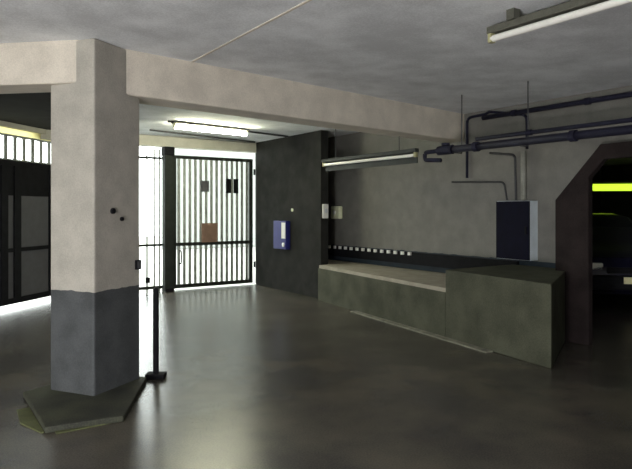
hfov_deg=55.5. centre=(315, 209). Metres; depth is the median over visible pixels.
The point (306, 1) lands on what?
trim
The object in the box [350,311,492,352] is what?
trim
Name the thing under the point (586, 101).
pipe
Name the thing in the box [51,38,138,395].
pillar
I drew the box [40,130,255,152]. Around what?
wall
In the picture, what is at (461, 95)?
hanger
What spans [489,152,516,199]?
conduit
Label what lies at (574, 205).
frame
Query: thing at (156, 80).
beam
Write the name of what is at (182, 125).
lamp
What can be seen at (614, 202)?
wall
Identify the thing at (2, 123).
lintel
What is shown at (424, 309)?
wall
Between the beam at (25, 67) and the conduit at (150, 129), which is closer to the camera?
the beam at (25, 67)
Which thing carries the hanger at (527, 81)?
hanging from the ceiling
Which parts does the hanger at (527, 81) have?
rod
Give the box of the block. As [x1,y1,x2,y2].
[446,264,564,368]
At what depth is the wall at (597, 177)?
18.22 m
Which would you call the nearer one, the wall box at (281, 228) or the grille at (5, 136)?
the grille at (5, 136)
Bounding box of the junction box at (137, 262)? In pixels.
[135,260,140,269]
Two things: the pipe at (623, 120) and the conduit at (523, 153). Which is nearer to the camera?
the pipe at (623, 120)
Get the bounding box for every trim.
[17,407,43,433]
[55,423,110,433]
[191,0,311,62]
[319,259,445,291]
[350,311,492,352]
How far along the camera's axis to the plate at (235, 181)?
11.81 m
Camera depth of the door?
9.39 m
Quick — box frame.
[555,141,631,345]
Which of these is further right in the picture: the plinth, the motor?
the motor
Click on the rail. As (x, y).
(424, 259)
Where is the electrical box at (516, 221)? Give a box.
[496,201,537,260]
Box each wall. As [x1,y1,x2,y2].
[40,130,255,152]
[255,153,255,282]
[318,268,445,336]
[328,85,631,272]
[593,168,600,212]
[601,164,631,218]
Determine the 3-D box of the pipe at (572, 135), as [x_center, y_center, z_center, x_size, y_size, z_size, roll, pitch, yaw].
[3.002,-0.715,5.020,0.113,0.113,4.950,0,0,-34]
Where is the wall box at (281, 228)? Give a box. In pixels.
[274,221,289,249]
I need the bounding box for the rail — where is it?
[328,245,518,268]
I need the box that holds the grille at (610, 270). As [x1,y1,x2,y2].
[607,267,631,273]
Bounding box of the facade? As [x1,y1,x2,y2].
[175,148,254,248]
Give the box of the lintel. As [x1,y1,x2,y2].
[0,120,45,133]
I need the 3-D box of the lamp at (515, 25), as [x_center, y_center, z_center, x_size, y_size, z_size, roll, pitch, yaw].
[1.713,-1.262,3.571,0.175,0.176,1.655,0,0,-34]
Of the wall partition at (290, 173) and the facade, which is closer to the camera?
the wall partition at (290, 173)
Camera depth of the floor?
4.88 m
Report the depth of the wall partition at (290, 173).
10.89 m
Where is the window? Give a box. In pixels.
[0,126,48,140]
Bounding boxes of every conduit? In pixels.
[150,129,254,142]
[167,120,288,136]
[452,181,507,199]
[466,111,528,177]
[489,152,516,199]
[521,151,525,199]
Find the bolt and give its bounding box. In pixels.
[110,208,115,213]
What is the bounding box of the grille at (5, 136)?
[0,133,50,164]
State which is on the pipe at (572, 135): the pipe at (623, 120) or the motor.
the pipe at (623, 120)
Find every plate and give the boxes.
[201,181,208,191]
[226,179,230,192]
[233,179,237,192]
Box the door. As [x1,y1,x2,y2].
[0,159,50,306]
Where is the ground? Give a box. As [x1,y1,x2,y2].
[20,236,255,302]
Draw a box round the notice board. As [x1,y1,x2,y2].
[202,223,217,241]
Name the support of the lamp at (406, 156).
hanging from the ceiling
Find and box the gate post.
[162,155,173,291]
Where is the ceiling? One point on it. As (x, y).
(427, 53)
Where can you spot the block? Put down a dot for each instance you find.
(515, 311)
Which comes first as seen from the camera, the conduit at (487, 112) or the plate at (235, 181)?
the conduit at (487, 112)
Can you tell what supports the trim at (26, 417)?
on the floor
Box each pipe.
[423,143,453,161]
[451,125,631,152]
[475,117,631,140]
[481,91,631,119]
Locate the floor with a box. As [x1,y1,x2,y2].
[0,284,631,468]
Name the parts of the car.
number plate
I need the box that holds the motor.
[161,146,174,155]
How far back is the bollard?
5.34 m
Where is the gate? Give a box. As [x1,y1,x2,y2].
[173,155,254,288]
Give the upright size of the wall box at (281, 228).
0.520 m
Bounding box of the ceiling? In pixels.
[0,0,631,165]
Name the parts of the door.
panel, rail, head rail, rail, panel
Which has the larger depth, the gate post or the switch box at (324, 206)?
the gate post
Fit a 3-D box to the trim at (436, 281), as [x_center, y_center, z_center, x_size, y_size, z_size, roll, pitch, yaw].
[0.837,0.945,9.188,1.236,0.050,4.319,0,0,-34]
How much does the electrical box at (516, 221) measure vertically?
0.740 m
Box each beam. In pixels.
[0,40,77,93]
[125,49,463,142]
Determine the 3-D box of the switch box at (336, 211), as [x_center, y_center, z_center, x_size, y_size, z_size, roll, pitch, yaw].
[0.367,0.045,10.880,0.113,0.230,0.250,0,0,-34]
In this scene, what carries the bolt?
attached to the pillar
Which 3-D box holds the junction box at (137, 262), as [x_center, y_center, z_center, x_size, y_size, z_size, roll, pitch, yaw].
[-1.527,0.470,5.156,0.024,0.080,0.060,0,0,23]
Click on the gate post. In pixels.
(167, 161)
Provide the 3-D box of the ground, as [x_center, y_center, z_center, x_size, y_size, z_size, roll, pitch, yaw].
[-5.910,1.610,23.010,43.999,0.180,23.260,0,0,-34]
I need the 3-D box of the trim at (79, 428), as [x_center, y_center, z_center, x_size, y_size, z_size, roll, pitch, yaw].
[-1.601,1.496,4.132,0.360,0.008,0.046,0,0,-34]
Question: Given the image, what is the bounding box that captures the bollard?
[145,287,166,379]
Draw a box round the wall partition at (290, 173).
[256,130,327,297]
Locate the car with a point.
(612, 233)
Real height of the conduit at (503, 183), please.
0.285 m
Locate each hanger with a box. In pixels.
[454,95,461,153]
[520,81,528,146]
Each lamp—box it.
[171,121,249,135]
[321,129,418,170]
[487,0,631,43]
[593,180,631,190]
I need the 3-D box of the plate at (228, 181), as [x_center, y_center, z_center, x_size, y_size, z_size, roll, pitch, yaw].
[-1.711,-0.470,11.736,0.100,0.280,0.018,0,0,-34]
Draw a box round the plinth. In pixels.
[23,376,145,432]
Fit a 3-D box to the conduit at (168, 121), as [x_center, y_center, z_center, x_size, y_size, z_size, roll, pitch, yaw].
[-1.365,-1.330,9.937,0.032,0.032,2.517,0,0,43]
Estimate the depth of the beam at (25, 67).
4.82 m
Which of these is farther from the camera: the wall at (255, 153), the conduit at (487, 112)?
the wall at (255, 153)
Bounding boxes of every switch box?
[322,204,327,217]
[331,206,341,218]
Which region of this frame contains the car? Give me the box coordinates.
[593,213,631,293]
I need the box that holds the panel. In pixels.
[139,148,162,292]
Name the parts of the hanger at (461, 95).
rod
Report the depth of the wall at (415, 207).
8.50 m
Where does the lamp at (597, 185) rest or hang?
hanging from the ceiling
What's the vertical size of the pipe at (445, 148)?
0.226 m

